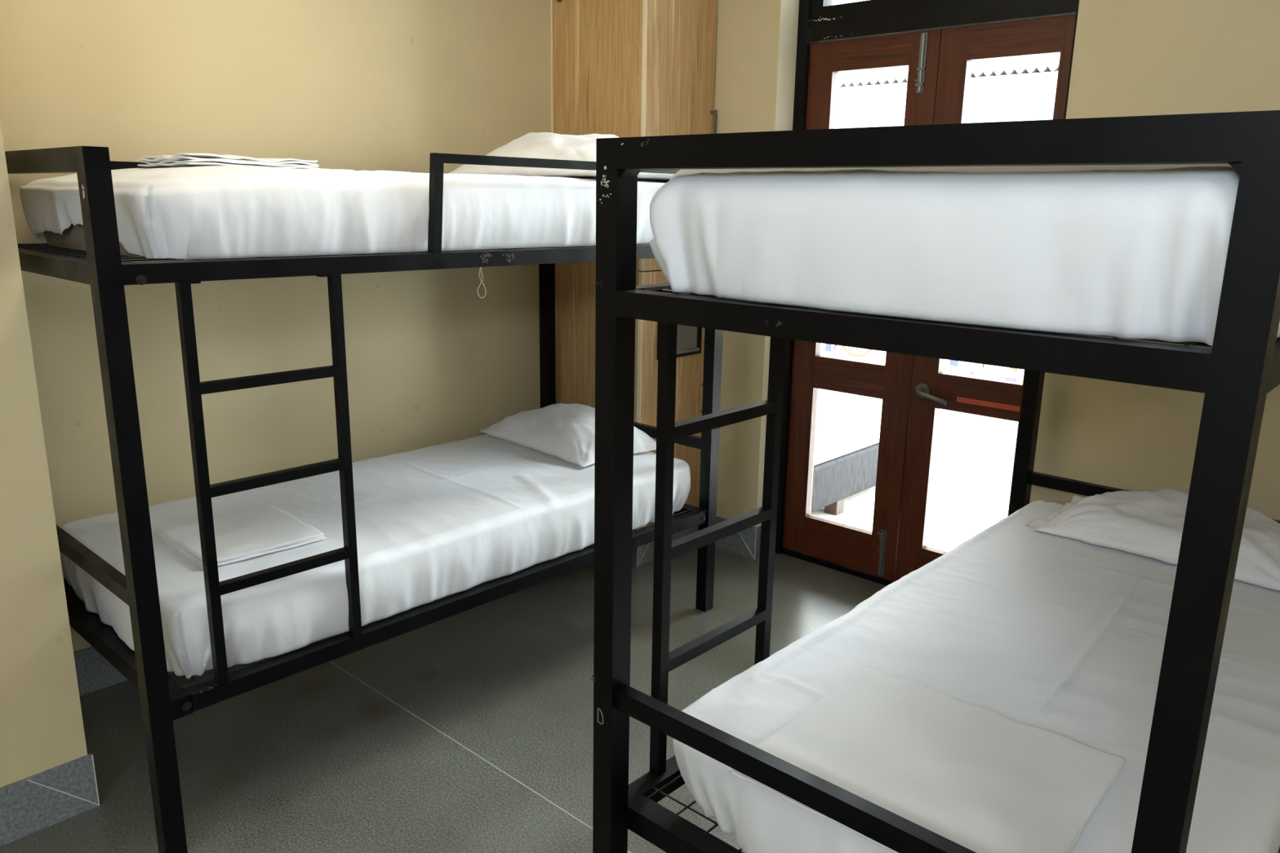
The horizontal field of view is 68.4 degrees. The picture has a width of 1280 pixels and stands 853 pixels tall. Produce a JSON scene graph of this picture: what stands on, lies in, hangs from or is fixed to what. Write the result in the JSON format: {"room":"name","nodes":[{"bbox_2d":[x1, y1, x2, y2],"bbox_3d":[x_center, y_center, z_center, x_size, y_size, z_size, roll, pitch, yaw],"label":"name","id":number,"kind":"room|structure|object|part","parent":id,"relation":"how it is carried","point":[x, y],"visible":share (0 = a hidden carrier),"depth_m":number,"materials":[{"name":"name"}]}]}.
{"room":"dormitory","nodes":[
{"label":"dormitory","id":0,"kind":"room"},
{"bbox_2d":[0,120,87,787],"bbox_3d":[-2.441,-0.225,1.483,0.745,2.720,2.353,13,18,41],"label":"wall","id":1,"kind":"structure","parent":0,"point":[42,729],"depth_m":2.20,"materials":[{"name":"paint"}]},
{"bbox_2d":[0,753,99,846],"bbox_3d":[-2.146,1.082,1.578,0.011,0.146,2.263,13,18,41],"label":"baseboard","id":2,"kind":"structure","parent":1,"relation":"attached to","point":[30,805],"depth_m":2.31,"materials":[{"name":"grey tile"}]},
{"bbox_2d":[0,0,551,652],"bbox_3d":[-0.944,-0.695,3.529,0.120,2.720,2.867,13,18,41],"label":"wall","id":3,"kind":"structure","parent":0,"point":[365,85],"depth_m":3.15,"materials":[{"name":"paint"}]},
{"bbox_2d":[73,646,127,696],"bbox_3d":[-1.122,0.616,3.571,0.009,0.146,2.157,13,18,41],"label":"baseboard","id":4,"kind":"structure","parent":3,"relation":"attached to","point":[94,672],"depth_m":2.94,"materials":[{"name":"grey tile"}]},
{"bbox_2d":[0,546,1279,852],"bbox_3d":[-0.047,1.264,1.532,4.680,0.120,5.170,13,18,41],"label":"floor","id":5,"kind":"structure","parent":0,"point":[471,731],"depth_m":2.74,"materials":[{"name":"grey tile"}]},
{"bbox_2d":[4,146,723,852],"bbox_3d":[-0.737,-0.010,3.021,0.949,1.634,2.021,13,18,41],"label":"bunk bed","id":6,"kind":"object","parent":5,"relation":"on","point":[163,700],"visible":0.72,"depth_m":2.18,"materials":[{"name":"black paint"}]},
{"bbox_3d":[-1.060,-0.619,3.192,0.040,0.041,1.926,13,18,41],"label":"rail","id":7,"kind":"part","parent":6,"relation":"part of","materials":[{"name":"black metal"}]},
{"bbox_3d":[-1.402,-0.382,2.191,0.848,0.041,0.047,13,18,41],"label":"rail","id":8,"kind":"part","parent":6,"relation":"part of","materials":[{"name":"black metal"}]},
{"bbox_3d":[-1.076,0.329,3.422,0.040,0.042,1.832,13,18,41],"label":"rail","id":9,"kind":"part","parent":6,"relation":"part of","materials":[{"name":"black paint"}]},
{"bbox_3d":[-1.386,0.561,2.455,0.930,0.048,0.047,13,18,41],"label":"rail","id":10,"kind":"part","parent":6,"relation":"part of","materials":[{"name":"black metal"}]},
{"bbox_3d":[-1.084,0.237,2.027,0.047,1.611,0.047,13,18,41],"label":"post","id":11,"kind":"part","parent":6,"relation":"part of","materials":[{"name":"black metal"}]},
{"bbox_3d":[-0.957,-0.309,2.014,0.028,0.005,0.024,13,18,41],"label":"weld plate","id":12,"kind":"part","parent":6,"relation":"part of","materials":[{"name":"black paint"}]},
{"bbox_3d":[-0.748,-0.359,2.233,0.028,0.005,0.027,13,18,41],"label":"weld plate","id":13,"kind":"part","parent":6,"relation":"part of","materials":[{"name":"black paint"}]},
{"bbox_2d":[19,165,665,259],"bbox_3d":[-0.722,-0.667,2.874,0.899,0.209,1.871,13,18,41],"label":"mattress","id":14,"kind":"object","parent":6,"relation":"on","point":[205,211],"visible":0.84,"depth_m":2.27,"materials":[{"name":"white fabric"}]},
{"bbox_2d":[137,152,321,168],"bbox_3d":[-1.119,-0.721,2.574,0.303,0.036,0.374,12,18,39],"label":"sheet","id":15,"kind":"object","parent":14,"relation":"on","point":[182,159],"visible":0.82,"depth_m":2.45,"materials":[{"name":"white fabric"}]},
{"bbox_2d":[448,132,675,178],"bbox_3d":[-0.278,-0.946,3.290,0.771,0.154,0.460,12,17,38],"label":"pillow","id":16,"kind":"object","parent":14,"relation":"on","point":[546,145],"visible":0.44,"depth_m":3.12,"materials":[{"name":"white fabric"}]},
{"bbox_2d":[59,434,690,679],"bbox_3d":[-0.744,0.288,3.094,0.907,0.200,1.879,13,18,41],"label":"mattress","id":17,"kind":"object","parent":6,"relation":"on","point":[437,522],"visible":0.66,"depth_m":2.73,"materials":[{"name":"white fabric"}]},
{"bbox_2d":[155,504,325,569],"bbox_3d":[-1.101,0.296,2.593,0.333,0.024,0.350,-12,19,-43],"label":"sheet","id":18,"kind":"object","parent":17,"relation":"on","point":[239,535],"visible":0.88,"depth_m":2.56,"materials":[{"name":"white fabric"}]},
{"bbox_2d":[480,403,656,466],"bbox_3d":[-0.278,-0.010,3.672,0.420,0.130,0.692,-11,18,-41],"label":"pillow","id":19,"kind":"object","parent":17,"relation":"on","point":[566,432],"visible":0.84,"depth_m":3.54,"materials":[{"name":"white fabric"}]},
{"bbox_3d":[-0.400,-0.464,2.598,0.040,0.041,1.926,13,18,41],"label":"rail","id":20,"kind":"part","parent":6,"relation":"part of","materials":[{"name":"black metal"}]},
{"bbox_3d":[-0.416,0.484,2.827,0.040,0.042,1.832,13,18,41],"label":"rail","id":21,"kind":"part","parent":6,"relation":"part of","materials":[{"name":"black metal"}]},
{"bbox_2d":[477,266,486,297],"bbox_3d":[-0.430,-0.393,2.555,0.004,0.090,0.030,13,18,41],"label":"loop","id":22,"kind":"object","parent":6,"relation":"hanging from","point":[480,267],"visible":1,"depth_m":2.55,"materials":[{"name":"beige"}]},
{"bbox_3d":[-0.395,-0.236,4.026,0.047,1.611,0.047,13,18,41],"label":"post","id":23,"kind":"part","parent":6,"relation":"part of","materials":[{"name":"black metal"}]},
{"bbox_3d":[-0.106,0.258,3.796,0.930,0.048,0.047,13,18,41],"label":"rail","id":24,"kind":"part","parent":6,"relation":"part of","materials":[{"name":"black metal"}]},
{"bbox_3d":[0.261,-0.082,3.436,0.047,1.611,0.047,13,18,41],"label":"post","id":25,"kind":"part","parent":6,"relation":"part of","materials":[{"name":"black metal"}]},
{"bbox_2d":[550,0,717,567],"bbox_3d":[-0.038,-0.786,4.011,0.553,2.701,0.455,13,18,41],"label":"wardrobe","id":26,"kind":"object","parent":5,"relation":"on","point":[620,68],"visible":0.48,"depth_m":3.78,"materials":[{"name":"brown wood"}]},
{"bbox_3d":[-0.180,-0.830,3.871,0.498,2.554,0.020,13,18,41],"label":"panel","id":27,"kind":"part","parent":26,"relation":"part of","materials":[{"name":"brown wood"}]},
{"bbox_3d":[0.137,-0.113,4.019,0.018,1.100,0.420,13,18,41],"label":"door","id":28,"kind":"part","parent":26,"relation":"part of","materials":[{"name":"brown wood"}]},
{"bbox_2d":[657,321,702,359],"bbox_3d":[0.170,-0.442,3.942,0.016,0.300,0.271,13,18,41],"label":"wall mirror","id":29,"kind":"object","parent":26,"relation":"attached to","point":[689,338],"visible":0.32,"depth_m":4.00,"materials":[{"name":"grey mirror"}]},
{"bbox_2d":[676,324,698,351],"bbox_3d":[0.167,-0.443,3.944,0.007,0.278,0.245,13,18,41],"label":"mirror glass","id":30,"kind":"object","parent":29,"relation":"attached to","point":[687,336],"depth_m":4.00,"materials":[{"name":"grey mirror"}]},
{"bbox_3d":[0.158,-1.357,3.717,0.018,1.448,0.420,13,18,41],"label":"door","id":31,"kind":"part","parent":26,"relation":"part of","materials":[{"name":"brown wood"}]},
{"bbox_3d":[0.301,-1.207,3.883,0.028,0.188,0.012,13,18,41],"label":"handle","id":32,"kind":"part","parent":26,"relation":"part of","materials":[{"name":"silver metal"}]},
{"bbox_2d":[591,110,1279,852],"bbox_3d":[0.944,0.239,2.107,0.949,1.634,2.021,13,18,41],"label":"bunk bed","id":33,"kind":"object","parent":5,"relation":"on","point":[1235,376],"visible":0.63,"depth_m":1.25,"materials":[{"name":"black paint"}]},
{"bbox_3d":[-0.049,0.330,1.689,0.047,1.622,0.047,13,18,41],"label":"post","id":34,"kind":"part","parent":33,"relation":"part of","materials":[{"name":"black metal"}]},
{"bbox_3d":[0.607,0.580,2.501,0.040,0.042,1.832,13,18,41],"label":"rail","id":35,"kind":"part","parent":33,"relation":"part of","materials":[{"name":"black metal"}]},
{"bbox_3d":[0.623,-0.368,2.271,0.040,0.041,1.926,13,18,41],"label":"rail","id":36,"kind":"part","parent":33,"relation":"part of","materials":[{"name":"black metal"}]},
{"bbox_3d":[0.306,0.813,1.531,0.930,0.048,0.047,13,18,41],"label":"rail","id":37,"kind":"part","parent":33,"relation":"part of","materials":[{"name":"black metal"}]},
{"bbox_3d":[0.290,-0.131,1.267,0.848,0.041,0.047,13,18,41],"label":"rail","id":38,"kind":"part","parent":33,"relation":"part of","materials":[{"name":"black metal"}]},
{"bbox_2d":[648,163,1279,346],"bbox_3d":[0.976,-0.407,1.918,0.942,0.209,1.996,13,18,41],"label":"mattress","id":39,"kind":"object","parent":33,"relation":"on","point":[1122,251],"visible":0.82,"depth_m":1.13,"materials":[{"name":"white fabric"}]},
{"bbox_2d":[672,500,1279,852],"bbox_3d":[0.988,0.543,2.146,0.929,0.207,1.905,13,18,41],"label":"mattress","id":40,"kind":"object","parent":33,"relation":"on","point":[1065,636],"visible":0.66,"depth_m":1.93,"materials":[{"name":"white fabric"}]},
{"bbox_2d":[728,665,1124,852],"bbox_3d":[0.486,0.566,1.576,0.489,0.023,0.480,12,18,39],"label":"sheet","id":41,"kind":"object","parent":40,"relation":"on","point":[980,779],"visible":0.94,"depth_m":1.57,"materials":[{"name":"white fabric"}]},
{"bbox_2d":[1026,488,1279,591],"bbox_3d":[1.513,0.261,2.650,0.692,0.138,0.420,14,19,43],"label":"pillow","id":42,"kind":"object","parent":40,"relation":"on","point":[1150,524],"visible":0.82,"depth_m":2.59,"materials":[{"name":"white fabric"}]},
{"bbox_3d":[1.282,0.008,3.109,0.047,1.622,0.047,13,18,41],"label":"post","id":43,"kind":"part","parent":33,"relation":"part of","materials":[{"name":"black metal"}]},
{"bbox_3d":[0.611,0.483,1.105,0.047,1.622,0.047,13,18,41],"label":"post","id":44,"kind":"part","parent":33,"relation":"part of","materials":[{"name":"black metal"}]},
{"bbox_3d":[1.288,-0.215,1.682,0.040,0.041,1.926,13,18,41],"label":"rail","id":45,"kind":"part","parent":33,"relation":"part of","materials":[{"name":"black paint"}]},
{"bbox_2d":[810,388,1017,551],"bbox_3d":[5.062,-0.357,8.685,20.000,0.148,12.550,13,18,41],"label":"ground","id":46,"kind":"structure","parent":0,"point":[975,454],"depth_m":5.43,"materials":[{"name":"white"}]},
{"bbox_2d":[810,399,880,515],"bbox_3d":[0.864,0.160,5.090,0.780,0.405,1.120,13,18,41],"label":"garden bench","id":47,"kind":"object","parent":46,"relation":"on","point":[846,446],"visible":0.17,"depth_m":4.79,"materials":[{"name":"grey fabric"}]},
{"bbox_3d":[0.990,0.397,4.796,0.070,0.088,0.070,13,18,41],"label":"leg","id":48,"kind":"part","parent":47,"relation":"part of","materials":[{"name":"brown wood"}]},
{"bbox_2d":[813,413,880,465],"bbox_3d":[0.866,0.028,5.058,0.769,0.044,1.110,13,18,41],"label":"seat cushion","id":49,"kind":"object","parent":47,"relation":"on","point":[842,437],"depth_m":4.88,"materials":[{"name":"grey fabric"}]},
{"bbox_2d":[820,342,1024,382],"bbox_3d":[1.851,-0.475,5.984,2.150,1.250,0.074,13,18,41],"label":"board","id":50,"kind":"object","parent":46,"relation":"on","point":[1007,374],"visible":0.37,"depth_m":5.86,"materials":[{"name":"white"}]},
{"bbox_2d":[835,53,1060,128],"bbox_3d":[2.737,-1.619,7.261,12.000,2.900,0.726,13,18,41],"label":"house opposite","id":51,"kind":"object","parent":46,"relation":"on","point":[1017,88],"visible":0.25,"depth_m":7.06,"materials":[{"name":"white"}]},
{"bbox_2d":[713,0,1279,527],"bbox_3d":[1.680,-0.510,2.943,4.580,2.720,0.229,13,18,41],"label":"wall","id":52,"kind":"structure","parent":0,"point":[1131,57],"depth_m":2.95,"materials":[{"name":"paint"}]},
{"bbox_2d":[715,515,757,559],"bbox_3d":[0.394,0.486,4.209,0.308,0.146,0.011,13,18,41],"label":"baseboard","id":53,"kind":"structure","parent":52,"relation":"attached to","point":[743,543],"depth_m":4.16,"materials":[{"name":"grey tile"}]},
{"bbox_2d":[755,525,760,559],"bbox_3d":[0.547,0.501,4.159,0.009,0.146,0.119,13,18,41],"label":"baseboard","id":54,"kind":"structure","parent":52,"relation":"attached to","point":[758,535],"depth_m":4.12,"materials":[{"name":"grey tile"}]},
{"bbox_2d":[755,0,799,527],"bbox_3d":[0.566,-0.793,3.852,0.006,2.514,0.121,13,18,41],"label":"trim","id":55,"kind":"structure","parent":52,"relation":"attached to","point":[788,24],"depth_m":3.72,"materials":[{"name":"paint"}]},
{"bbox_2d":[774,0,1079,586],"bbox_3d":[1.049,-0.645,3.584,1.111,2.660,0.095,13,18,41],"label":"door frame","id":56,"kind":"structure","parent":52,"relation":"in","point":[819,20],"depth_m":3.54,"materials":[{"name":"black paint"}]},
{"bbox_2d":[782,28,942,581],"bbox_3d":[0.871,-0.440,3.786,0.561,2.109,0.071,13,18,41],"label":"door","id":57,"kind":"structure","parent":56,"relation":"attached to","point":[873,552],"depth_m":3.80,"materials":[{"name":"red wood"}]},
{"bbox_3d":[0.852,0.499,4.027,0.321,0.170,0.041,13,18,41],"label":"rail","id":58,"kind":"part","parent":57,"relation":"part of","materials":[{"name":"red wood"}]},
{"bbox_3d":[0.863,-0.205,3.857,0.321,0.135,0.041,13,18,41],"label":"lock rail","id":59,"kind":"part","parent":57,"relation":"part of","materials":[{"name":"red wood"}]},
{"bbox_3d":[0.883,-1.413,3.564,0.321,0.113,0.041,13,18,41],"label":"rail","id":60,"kind":"part","parent":57,"relation":"part of","materials":[{"name":"red wood"}]},
{"bbox_3d":[0.991,0.521,3.862,0.010,0.190,0.009,13,18,41],"label":"bolt rod","id":61,"kind":"part","parent":57,"relation":"part of","materials":[{"name":"silver metal"}]},
{"bbox_3d":[1.021,-1.320,3.416,0.010,0.198,0.009,13,18,41],"label":"bolt rod","id":62,"kind":"part","parent":57,"relation":"part of","materials":[{"name":"silver metal"}]},
{"bbox_2d":[894,13,1075,581],"bbox_3d":[1.223,-0.350,3.441,0.468,2.109,0.106,13,18,41],"label":"door","id":63,"kind":"structure","parent":56,"relation":"attached to","point":[933,389],"depth_m":3.44,"materials":[{"name":"red wood"}]},
{"bbox_3d":[1.107,-0.114,3.570,0.129,0.042,0.058,13,18,41],"label":"lever","id":64,"kind":"part","parent":63,"relation":"part of","materials":[{"name":"silver metal"}]},
{"bbox_3d":[1.251,0.591,3.673,0.319,0.170,0.041,13,18,41],"label":"rail","id":65,"kind":"part","parent":63,"relation":"part of","materials":[{"name":"red wood"}]},
{"bbox_3d":[1.263,-0.113,3.503,0.319,0.135,0.041,13,18,41],"label":"lock rail","id":66,"kind":"part","parent":63,"relation":"part of","materials":[{"name":"red wood"}]},
{"bbox_3d":[1.283,-1.321,3.210,0.319,0.113,0.041,13,18,41],"label":"rail","id":67,"kind":"part","parent":63,"relation":"part of","materials":[{"name":"red wood"}]}
]}

